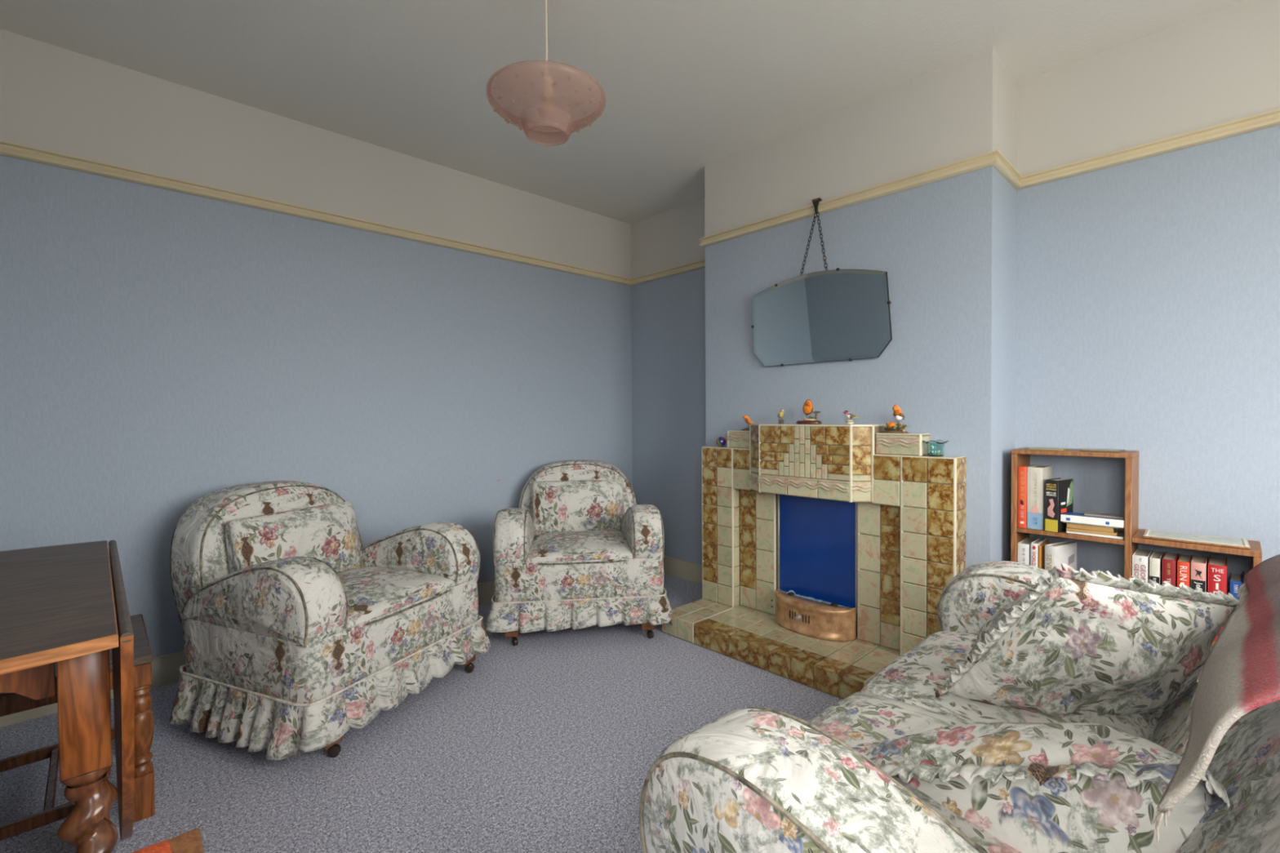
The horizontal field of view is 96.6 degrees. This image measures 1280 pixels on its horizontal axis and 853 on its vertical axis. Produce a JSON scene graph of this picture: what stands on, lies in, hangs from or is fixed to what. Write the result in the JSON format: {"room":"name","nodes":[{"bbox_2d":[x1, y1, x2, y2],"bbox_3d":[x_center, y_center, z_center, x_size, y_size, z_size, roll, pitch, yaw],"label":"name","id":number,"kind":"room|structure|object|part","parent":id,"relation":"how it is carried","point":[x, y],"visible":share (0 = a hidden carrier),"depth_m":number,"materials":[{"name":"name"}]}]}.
{"room":"living room","nodes":[
{"label":"living room","id":0,"kind":"room"},
{"bbox_2d":[0,28,632,657],"bbox_3d":[-1.216,-0.192,2.981,3.315,2.400,0.100,-1,2,-44],"label":"wall","id":1,"kind":"structure","parent":0,"point":[162,350],"depth_m":2.48,"materials":[{"name":"blue paint"}]},
{"bbox_2d":[0,555,702,727],"bbox_3d":[-0.865,0.956,2.573,3.215,0.115,0.995,-1,2,-44],"label":"baseboard","id":2,"kind":"structure","parent":1,"relation":"attached to","point":[166,668],"depth_m":2.28,"materials":[{"name":"beige paint"}]},
{"bbox_2d":[0,573,842,852],"bbox_3d":[0.208,1.057,1.455,3.415,0.060,4.295,-1,2,-44],"label":"floor","id":3,"kind":"structure","parent":0,"point":[551,743],"depth_m":1.75,"materials":[{"name":"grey carpet"}]},
{"bbox_2d":[0,539,134,852],"bbox_3d":[-1.171,0.670,1.015,0.383,0.750,0.910,-1,2,-44],"label":"table","id":4,"kind":"object","parent":3,"relation":"on","point":[65,605],"visible":1,"depth_m":0.86,"materials":[{"name":"brown wood"}]},
{"bbox_3d":[-0.839,0.680,0.869,0.066,0.731,0.066,-1,2,-44],"label":"leg","id":5,"kind":"part","parent":4,"relation":"part of","materials":[{"name":"brown wood"}]},
{"bbox_3d":[-1.303,0.674,1.353,0.066,0.731,0.066,-1,2,-44],"label":"leg","id":6,"kind":"part","parent":4,"relation":"part of","materials":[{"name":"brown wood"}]},
{"bbox_2d":[0,613,155,840],"bbox_3d":[-1.608,0.823,1.517,0.457,0.432,0.450,-1,2,-44],"label":"chair","id":7,"kind":"object","parent":3,"relation":"on","point":[10,703],"visible":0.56,"depth_m":1.50,"materials":[{"name":"brown wood"}]},
{"bbox_3d":[-1.327,0.831,1.515,0.054,0.412,0.054,-1,2,-44],"label":"leg","id":8,"kind":"part","parent":7,"relation":"part of","materials":[{"name":"brown wood"}]},
{"bbox_2d":[131,827,204,852],"bbox_3d":[-0.687,0.610,0.595,0.390,0.880,0.405,-1,1,-42],"label":"dining chair","id":9,"kind":"object","parent":3,"relation":"on","point":[190,842],"visible":1,"depth_m":0.83,"materials":[{"name":"brown wood"}]},
{"bbox_3d":[-0.686,0.646,0.596,0.390,0.057,0.405,-1,1,-42],"label":"seat frame","id":10,"kind":"part","parent":9,"relation":"part of","materials":[{"name":"brown wood"}]},
{"bbox_2d":[168,480,491,759],"bbox_3d":[-1.190,0.626,2.201,0.926,0.794,0.909,0,1,23],"label":"armchair","id":11,"kind":"object","parent":3,"relation":"on","point":[298,633],"visible":1,"depth_m":1.91,"materials":[{"name":"fabric"}]},
{"bbox_3d":[-1.242,0.544,1.869,0.644,0.248,0.185,0,1,23],"label":"arm","id":12,"kind":"part","parent":11,"relation":"part of","materials":[{"name":"fabric"}]},
{"bbox_3d":[-1.479,0.528,2.324,0.300,0.599,0.693,0,1,23],"label":"backrest","id":13,"kind":"part","parent":11,"relation":"part of","materials":[{"name":"fabric"}]},
{"bbox_2d":[225,501,360,573],"bbox_3d":[-1.348,0.493,2.267,0.149,0.326,0.512,0,1,23],"label":"cushion","id":14,"kind":"object","parent":11,"relation":"on","point":[326,531],"depth_m":2.22,"materials":[{"name":"fabric"}]},
{"bbox_2d":[337,566,455,627],"bbox_3d":[-1.058,0.639,2.145,0.501,0.132,0.502,0,1,23],"label":"seat cushion","id":15,"kind":"object","parent":11,"relation":"on","point":[374,594],"depth_m":2.10,"materials":[{"name":"fabric"}]},
{"bbox_3d":[-0.985,0.530,2.464,0.647,0.251,0.184,0,1,23],"label":"arm","id":16,"kind":"part","parent":11,"relation":"part of","materials":[{"name":"fabric"}]},
{"bbox_2d":[484,459,672,646],"bbox_3d":[-0.325,0.604,3.040,0.909,0.794,0.926,-1,1,-7],"label":"armchair","id":17,"kind":"object","parent":3,"relation":"on","point":[578,550],"visible":1,"depth_m":2.67,"materials":[{"name":"fabric"}]},
{"bbox_3d":[-0.636,0.519,2.916,0.185,0.248,0.644,-1,1,-7],"label":"arm","id":18,"kind":"part","parent":17,"relation":"part of","materials":[{"name":"fabric"}]},
{"bbox_3d":[-0.363,0.501,3.349,0.693,0.599,0.300,-1,1,-7],"label":"backrest","id":19,"kind":"part","parent":17,"relation":"part of","materials":[{"name":"fabric"}]},
{"bbox_2d":[532,480,624,536],"bbox_3d":[-0.346,0.468,3.207,0.512,0.326,0.149,-1,1,-7],"label":"cushion","id":20,"kind":"object","parent":17,"relation":"on","point":[557,505],"depth_m":3.16,"materials":[{"name":"fabric"}]},
{"bbox_2d":[525,530,633,562],"bbox_3d":[-0.307,0.620,2.897,0.502,0.132,0.501,-1,1,-7],"label":"seat cushion","id":21,"kind":"object","parent":17,"relation":"on","point":[543,546],"depth_m":2.72,"materials":[{"name":"fabric"}]},
{"bbox_3d":[0.006,0.513,2.992,0.184,0.251,0.647,-1,1,-7],"label":"arm","id":22,"kind":"part","parent":17,"relation":"part of","materials":[{"name":"fabric"}]},
{"bbox_2d":[662,423,966,699],"bbox_3d":[0.674,0.498,2.476,0.428,1.013,1.218,-1,2,-44],"label":"fireplace","id":23,"kind":"object","parent":3,"relation":"on","point":[911,503],"visible":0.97,"depth_m":2.38,"materials":[{"name":"tile"}]},
{"bbox_2d":[715,436,726,446],"bbox_3d":[0.419,0.078,2.940,0.052,0.052,0.052,-1,2,-44],"label":"glass ball","id":24,"kind":"object","parent":23,"relation":"on","point":[721,441],"visible":1,"depth_m":2.92,"materials":[{"name":"blue glass"}]},
{"bbox_2d":[741,414,754,431],"bbox_3d":[0.543,-0.014,2.826,0.070,0.088,0.068,-1,2,-44],"label":"bird figurine","id":25,"kind":"object","parent":23,"relation":"on","point":[748,420],"visible":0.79,"depth_m":2.81,"materials":[{"name":"orange ceramic"}]},
{"bbox_3d":[0.597,0.595,2.818,0.070,0.614,0.209,-1,2,-44],"label":"panel","id":26,"kind":"part","parent":23,"relation":"part of","materials":[{"name":"tile"}]},
{"bbox_2d":[777,408,784,423],"bbox_3d":[0.662,-0.047,2.673,0.039,0.067,0.050,-1,2,-44],"label":"bird figurine","id":27,"kind":"object","parent":23,"relation":"on","point":[781,413],"visible":0.99,"depth_m":2.66,"materials":[{"name":"yellow ceramic"}]},
{"bbox_2d":[795,399,822,423],"bbox_3d":[0.760,-0.067,2.567,0.083,0.110,0.119,-1,1,-31],"label":"bird figurine","id":28,"kind":"object","parent":23,"relation":"on","point":[807,408],"visible":1,"depth_m":2.55,"materials":[{"name":"orange ceramic"}]},
{"bbox_2d":[775,588,856,641],"bbox_3d":[0.743,0.835,2.523,0.137,0.142,0.380,-1,2,-44],"label":"fireplace fender","id":29,"kind":"object","parent":23,"relation":"on","point":[833,622],"visible":1,"depth_m":2.46,"materials":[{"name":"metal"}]},
{"bbox_3d":[0.691,0.839,2.498,0.025,0.024,0.023,-1,2,-44],"label":"knob","id":30,"kind":"part","parent":29,"relation":"part of","materials":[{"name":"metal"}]},
{"bbox_2d":[777,493,857,636],"bbox_3d":[0.808,0.607,2.597,0.042,0.597,0.392,-1,2,-44],"label":"board","id":31,"kind":"object","parent":23,"relation":"attached to","point":[817,538],"visible":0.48,"depth_m":2.57,"materials":[{"name":"metal"}]},
{"bbox_2d":[843,410,859,424],"bbox_3d":[0.898,-0.039,2.423,0.036,0.058,0.068,-1,2,-44],"label":"bird figurine","id":32,"kind":"object","parent":23,"relation":"on","point":[849,415],"visible":1,"depth_m":2.42,"materials":[{"name":"white ceramic"}]},
{"bbox_3d":[1.016,0.601,2.381,0.070,0.614,0.195,-1,2,-44],"label":"panel","id":33,"kind":"part","parent":23,"relation":"part of","materials":[{"name":"tile"}]},
{"bbox_2d":[883,404,911,433],"bbox_3d":[1.038,-0.026,2.300,0.091,0.127,0.097,0,1,6],"label":"bird figurine","id":34,"kind":"object","parent":23,"relation":"on","point":[891,426],"visible":0.99,"depth_m":2.29,"materials":[{"name":"orange ceramic"}]},
{"bbox_2d":[922,440,949,456],"bbox_3d":[1.137,0.083,2.192,0.087,0.062,0.087,0,1,1],"label":"glass vase","id":35,"kind":"object","parent":23,"relation":"on","point":[935,448],"visible":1,"depth_m":2.17,"materials":[{"name":"teal glass"}]},
{"bbox_2d":[639,560,1279,852],"bbox_3d":[0.816,0.628,1.044,1.559,0.806,1.002,-1,2,-44],"label":"sofa","id":36,"kind":"object","parent":3,"relation":"on","point":[753,780],"visible":0.59,"depth_m":0.77,"materials":[{"name":"fabric"}]},
{"bbox_3d":[0.278,0.555,0.697,0.224,0.248,0.641,-1,2,-44],"label":"arm","id":37,"kind":"part","parent":36,"relation":"part of","materials":[{"name":"fabric"}]},
{"bbox_2d":[808,691,1021,852],"bbox_3d":[0.499,0.648,0.992,0.540,0.134,0.501,-1,2,-44],"label":"seat cushion","id":38,"kind":"object","parent":36,"relation":"on","point":[862,721],"depth_m":1.15,"materials":[{"name":"fabric"}]},
{"bbox_2d":[860,631,1155,740],"bbox_3d":[0.882,0.641,1.359,0.540,0.131,0.501,-1,2,-44],"label":"seat cushion","id":39,"kind":"object","parent":36,"relation":"on","point":[912,677],"depth_m":1.29,"materials":[{"name":"fabric"}]},
{"bbox_2d":[865,722,1230,852],"bbox_3d":[0.599,0.640,0.909,0.305,0.449,0.594,-1,2,-44],"label":"throw cushion","id":40,"kind":"object","parent":36,"relation":"on","point":[1033,787],"visible":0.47,"depth_m":0.81,"materials":[{"name":"fabric"}]},
{"bbox_3d":[1.184,0.533,1.566,0.226,0.249,0.645,-1,2,-44],"label":"arm","id":41,"kind":"part","parent":36,"relation":"part of","materials":[{"name":"fabric"}]},
{"bbox_2d":[934,563,1239,717],"bbox_3d":[0.952,0.478,1.217,0.554,0.453,0.284,-1,1,-18],"label":"throw cushion","id":42,"kind":"object","parent":36,"relation":"on","point":[1074,641],"visible":0.98,"depth_m":1.11,"materials":[{"name":"fabric"}]},
{"bbox_3d":[0.990,0.533,0.862,1.322,0.612,0.499,-1,2,-44],"label":"backrest","id":43,"kind":"part","parent":36,"relation":"part of","materials":[{"name":"fabric"}]},
{"bbox_2d":[1151,554,1279,841],"bbox_3d":[0.858,0.302,0.671,0.586,0.246,0.340,-1,2,-44],"label":"blanket","id":44,"kind":"object","parent":36,"relation":"on","point":[1240,674],"visible":1,"depth_m":0.62,"materials":[{"name":"white fabric"}]},
{"bbox_2d":[1010,447,1262,646],"bbox_3d":[1.725,0.548,2.028,0.206,0.916,0.652,-1,2,-44],"label":"bookcase","id":45,"kind":"object","parent":3,"relation":"on","point":[1133,535],"visible":0.33,"depth_m":1.98,"materials":[{"name":"brown wood"}]},
{"bbox_3d":[1.505,0.553,2.257,0.206,0.900,0.018,-1,2,-44],"label":"panel","id":46,"kind":"part","parent":45,"relation":"part of","materials":[{"name":"brown wood"}]},
{"bbox_2d":[1017,464,1035,528],"bbox_3d":[1.509,0.268,2.221,0.152,0.232,0.029,-1,2,-44],"label":"book","id":47,"kind":"object","parent":45,"relation":"on","point":[1022,470],"visible":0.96,"depth_m":2.17,"materials":[{"name":"red paper"}]},
{"bbox_2d":[1017,537,1035,565],"bbox_3d":[1.514,0.561,2.224,0.152,0.232,0.038,-1,2,-44],"label":"book","id":48,"kind":"object","parent":45,"relation":"on","point":[1024,546],"visible":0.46,"depth_m":2.17,"materials":[{"name":"white paper"}]},
{"bbox_2d":[1031,537,1046,567],"bbox_3d":[1.535,0.558,2.196,0.152,0.240,0.022,-1,2,-44],"label":"book","id":49,"kind":"object","parent":45,"relation":"on","point":[1034,544],"visible":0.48,"depth_m":2.14,"materials":[{"name":"white paper"}]},
{"bbox_2d":[1026,464,1052,529],"bbox_3d":[1.540,0.269,2.195,0.157,0.232,0.050,-1,2,-44],"label":"book","id":50,"kind":"object","parent":45,"relation":"on","point":[1037,475],"visible":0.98,"depth_m":2.14,"materials":[{"name":"white paper"}]},
{"bbox_2d":[1031,506,1038,513],"bbox_3d":[1.484,0.312,2.142,0.001,0.028,0.024,-1,2,-44],"label":"picture","id":51,"kind":"object","parent":50,"relation":"attached to","point":[1034,509],"depth_m":2.14},
{"bbox_3d":[1.485,0.354,2.144,0.004,0.061,0.047,-1,2,-44],"label":"spine panel","id":52,"kind":"part","parent":50,"relation":"part of","materials":[{"name":"blue paper"}]},
{"bbox_2d":[1038,539,1050,569],"bbox_3d":[1.550,0.562,2.186,0.152,0.232,0.009,-1,2,-44],"label":"book","id":53,"kind":"object","parent":45,"relation":"on","point":[1042,547],"visible":0.39,"depth_m":2.14,"materials":[{"name":"orange paper"}]},
{"bbox_2d":[1026,447,1067,451],"bbox_3d":[1.543,0.085,2.158,0.110,0.006,0.120,1,1,43],"label":"board","id":54,"kind":"object","parent":45,"relation":"on","point":[1031,448],"visible":1,"depth_m":2.13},
{"bbox_2d":[1029,447,1064,449],"bbox_3d":[1.543,0.083,2.158,0.100,0.001,0.110,1,1,43],"label":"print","id":55,"kind":"object","parent":54,"relation":"on","point":[1032,448],"depth_m":2.14},
{"bbox_2d":[1044,477,1074,533],"bbox_3d":[1.560,0.291,2.121,0.117,0.190,0.044,-1,1,-30],"label":"book","id":56,"kind":"object","parent":45,"relation":"on","point":[1059,493],"visible":1,"depth_m":2.10,"materials":[{"name":"black paper"}]},
{"bbox_2d":[1047,498,1054,517],"bbox_3d":[1.510,0.300,2.093,0.001,0.070,0.024,-1,1,-29],"label":"picture","id":57,"kind":"object","parent":56,"relation":"on","point":[1050,510],"depth_m":2.09},
{"bbox_3d":[1.512,0.364,2.095,0.004,0.044,0.040,-1,1,-30],"label":"spine panel","id":58,"kind":"part","parent":56,"relation":"part of","materials":[{"name":"yellow paper"}]},
{"bbox_2d":[1061,507,1066,513],"bbox_3d":[1.557,0.309,2.095,0.040,0.015,0.001,-1,1,-30],"label":"picture","id":59,"kind":"object","parent":56,"relation":"on","point":[1063,510],"depth_m":2.10},
{"bbox_2d":[1066,488,1070,503],"bbox_3d":[1.585,0.256,2.111,0.023,0.060,0.001,-1,1,-30],"label":"picture","id":60,"kind":"object","parent":56,"relation":"attached to","point":[1068,491],"depth_m":2.11},
{"bbox_2d":[1066,480,1074,506],"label":"picture","id":61,"kind":"object","parent":56,"relation":"attached to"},
{"bbox_2d":[1044,541,1076,571],"bbox_3d":[1.576,0.559,2.135,0.152,0.240,0.034,-1,1,-27],"label":"book","id":62,"kind":"object","parent":45,"relation":"on","point":[1056,554],"visible":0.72,"depth_m":2.11,"materials":[{"name":"white paper"}]},
{"bbox_2d":[1067,553,1074,565],"bbox_3d":[1.615,0.498,2.136,0.040,0.040,0.001,-1,1,-27],"label":"picture","id":63,"kind":"object","parent":62,"relation":"attached to","point":[1071,559],"depth_m":2.14},
{"bbox_3d":[1.620,0.394,2.134,0.206,0.016,0.316,-1,2,-44],"label":"shelf","id":64,"kind":"part","parent":45,"relation":"part of","materials":[{"name":"brown wood"}]},
{"bbox_2d":[1066,530,1124,539],"bbox_3d":[1.631,0.383,2.041,0.076,0.008,0.160,-1,2,-44],"label":"book","id":65,"kind":"object","parent":45,"relation":"on","point":[1121,536],"visible":0.61,"depth_m":2.01,"materials":[{"name":"white paper"}]},
{"bbox_2d":[1066,527,1118,536],"bbox_3d":[1.622,0.373,2.046,0.142,0.010,0.071,1,2,45],"label":"book","id":66,"kind":"object","parent":65,"relation":"on","point":[1115,533],"visible":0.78,"depth_m":2.02,"materials":[{"name":"beige paper"}]},
{"bbox_2d":[1066,523,1115,533],"bbox_3d":[1.621,0.359,2.049,0.066,0.017,0.132,-1,1,-43],"label":"book","id":67,"kind":"object","parent":66,"relation":"on","point":[1068,525],"visible":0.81,"depth_m":2.02,"materials":[{"name":"beige paper"}]},
{"bbox_2d":[1062,521,1120,528],"bbox_3d":[1.624,0.348,2.047,0.076,0.004,0.160,-1,2,-44],"label":"book","id":68,"kind":"object","parent":67,"relation":"on","point":[1063,522],"visible":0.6,"depth_m":2.02,"materials":[{"name":"red paper"}]},
{"bbox_2d":[1060,511,1124,528],"bbox_3d":[1.623,0.333,2.042,0.082,0.026,0.177,-1,2,-44],"label":"book","id":69,"kind":"object","parent":68,"relation":"on","point":[1076,517],"visible":0.79,"depth_m":2.02,"materials":[{"name":"white paper"}]},
{"bbox_2d":[1084,511,1124,519],"bbox_3d":[1.654,0.317,2.030,0.056,0.006,0.110,-1,2,-44],"label":"book","id":70,"kind":"object","parent":69,"relation":"on","point":[1087,513],"visible":0.91,"depth_m":2.02,"materials":[{"name":"beige paper"}]},
{"bbox_2d":[1080,448,1124,452],"bbox_3d":[1.668,0.086,2.057,0.120,0.006,0.110,-1,1,-41],"label":"board","id":71,"kind":"object","parent":45,"relation":"on","point":[1087,449],"visible":1,"depth_m":2.03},
{"bbox_2d":[1083,448,1120,451],"bbox_3d":[1.668,0.084,2.057,0.110,0.001,0.100,-1,1,-41],"label":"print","id":72,"kind":"object","parent":71,"relation":"on","point":[1088,449],"depth_m":2.03},
{"bbox_3d":[1.736,0.556,2.016,0.206,0.900,0.018,-1,2,-44],"label":"panel","id":73,"kind":"part","parent":45,"relation":"part of","materials":[{"name":"brown wood"}]},
{"bbox_2d":[1132,547,1152,582],"bbox_3d":[1.750,0.556,1.986,0.152,0.238,0.040,-1,2,-44],"label":"book","id":74,"kind":"object","parent":45,"relation":"on","point":[1140,557],"visible":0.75,"depth_m":1.94,"materials":[{"name":"white paper"}]},
{"bbox_2d":[1149,550,1164,585],"bbox_3d":[1.775,0.557,1.960,0.152,0.236,0.026,-1,2,-44],"label":"book","id":75,"kind":"object","parent":45,"relation":"on","point":[1156,558],"visible":0.47,"depth_m":1.91,"materials":[{"name":"beige paper"}]},
{"bbox_3d":[1.722,0.539,1.908,0.004,0.075,0.024,-1,2,-44],"label":"spine panel","id":76,"kind":"part","parent":75,"relation":"part of","materials":[{"name":"paper"}]},
{"bbox_2d":[1161,551,1178,586],"bbox_3d":[1.799,0.557,1.935,0.152,0.238,0.033,-1,2,-44],"label":"book","id":77,"kind":"object","parent":45,"relation":"on","point":[1169,568],"visible":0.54,"depth_m":1.89,"materials":[{"name":"red paper"}]},
{"bbox_2d":[1177,553,1191,589],"bbox_3d":[1.823,0.558,1.909,0.152,0.236,0.029,-1,2,-44],"label":"book","id":78,"kind":"object","parent":45,"relation":"on","point":[1184,562],"visible":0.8,"depth_m":1.86,"materials":[{"name":"red paper"}]},
{"bbox_2d":[1142,528,1251,549],"bbox_3d":[1.829,0.369,1.882,0.250,0.011,0.144,1,2,44],"label":"board","id":79,"kind":"object","parent":45,"relation":"on","point":[1148,534],"visible":1,"depth_m":1.86,"materials":[{"name":"beige wood"}]},
{"bbox_2d":[1151,530,1239,545],"bbox_3d":[1.829,0.366,1.882,0.204,0.001,0.108,1,2,44],"label":"print","id":80,"kind":"object","parent":79,"relation":"on","point":[1156,534],"depth_m":1.87},
{"bbox_2d":[1191,554,1208,592],"bbox_3d":[1.847,0.556,1.884,0.152,0.240,0.035,-1,2,-44],"label":"book","id":81,"kind":"object","parent":45,"relation":"on","point":[1198,563],"visible":0.48,"depth_m":1.83,"materials":[{"name":"pink paper"}]},
{"bbox_2d":[1194,568,1202,578],"bbox_3d":[1.792,0.474,1.830,0.001,0.028,0.019,-1,2,-44],"label":"picture","id":82,"kind":"object","parent":81,"relation":"on","point":[1197,572],"depth_m":1.83},
{"bbox_3d":[1.794,0.585,1.834,0.004,0.183,0.033,-1,2,-44],"label":"spine panel","id":83,"kind":"part","parent":81,"relation":"part of","materials":[{"name":"black paper"}]},
{"bbox_2d":[1207,555,1227,640],"bbox_3d":[1.879,0.557,1.855,0.162,0.240,0.042,-1,2,-44],"label":"book","id":84,"kind":"object","parent":45,"relation":"on","point":[1217,567],"visible":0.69,"depth_m":1.80,"materials":[{"name":"red paper"}]},
{"bbox_2d":[1230,572,1242,599],"bbox_3d":[1.907,0.579,1.826,0.132,0.196,0.026,-1,2,-44],"label":"book","id":85,"kind":"object","parent":45,"relation":"on","point":[1236,582],"visible":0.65,"depth_m":1.78,"materials":[{"name":"blue paper"}]},
{"bbox_2d":[1242,570,1246,583],"bbox_3d":[1.927,0.575,1.811,0.132,0.205,0.018,-1,2,-44],"label":"book","id":86,"kind":"object","parent":45,"relation":"on","point":[1243,572],"visible":0.06,"depth_m":1.84,"materials":[{"name":"blue paper"}]},
{"bbox_3d":[1.945,0.701,1.802,0.206,0.614,0.018,-1,2,-44],"label":"panel","id":87,"kind":"part","parent":45,"relation":"part of","materials":[{"name":"brown wood"}]},
{"bbox_2d":[0,0,1245,224],"bbox_3d":[0.190,-1.402,1.409,3.415,0.060,4.295,-1,2,-44],"label":"ceiling","id":88,"kind":"structure","parent":0,"point":[662,91],"depth_m":2.14,"materials":[{"name":"white paint"}]},
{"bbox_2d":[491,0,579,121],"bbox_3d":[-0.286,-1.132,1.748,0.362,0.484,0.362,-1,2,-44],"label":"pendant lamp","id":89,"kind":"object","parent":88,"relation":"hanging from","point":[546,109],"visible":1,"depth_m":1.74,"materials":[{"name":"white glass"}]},
{"bbox_3d":[-0.285,-0.975,1.751,0.058,0.052,0.057,-1,2,-44],"label":"bulb","id":90,"kind":"part","parent":89,"relation":"part of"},
{"bbox_2d":[704,46,1017,568],"bbox_3d":[0.952,-0.202,2.724,0.340,2.400,1.365,-1,2,-44],"label":"wall","id":91,"kind":"structure","parent":0,"point":[946,248],"depth_m":2.33,"materials":[{"name":"blue paint"}]},
{"bbox_2d":[751,197,892,366],"bbox_3d":[0.793,-0.658,2.585,0.054,0.743,0.682,-1,2,-44],"label":"wall mirror","id":92,"kind":"object","parent":91,"relation":"attached to","point":[837,314],"visible":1,"depth_m":2.55,"materials":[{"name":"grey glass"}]},
{"bbox_3d":[0.770,-0.837,2.602,0.078,0.303,0.015,0,1,30],"label":"chain","id":93,"kind":"part","parent":92,"relation":"part of","materials":[{"name":"metal"}]},
{"bbox_2d":[752,269,890,366],"bbox_3d":[0.791,-0.492,2.583,0.036,0.399,0.674,-1,2,-44],"label":"mirror glass","id":94,"kind":"object","parent":92,"relation":"attached to","point":[827,315],"depth_m":2.55,"materials":[{"name":"grey"}]},
{"bbox_3d":[0.814,-0.837,2.556,0.015,0.302,0.067,-1,1,-25],"label":"chain","id":95,"kind":"part","parent":92,"relation":"part of","materials":[{"name":"metal"}]},
{"bbox_2d":[631,0,1279,647],"bbox_3d":[1.396,-0.203,2.579,0.100,2.400,4.095,-1,2,-44],"label":"wall","id":96,"kind":"structure","parent":0,"point":[1148,289],"depth_m":2.07,"materials":[{"name":"blue paint"}]},
{"bbox_3d":[-0.997,-0.142,0.286,0.100,2.400,4.095,-1,2,-44],"label":"wall","id":97,"kind":"structure","parent":0,"visible":0},
{"bbox_2d":[0,108,1279,285],"bbox_3d":[0.194,-0.962,1.417,3.215,0.044,4.095,-1,2,-44],"label":"trim","id":98,"kind":"structure","parent":97,"relation":"attached to","point":[995,158],"depth_m":2.28,"materials":[{"name":"beige paint"}]}
]}

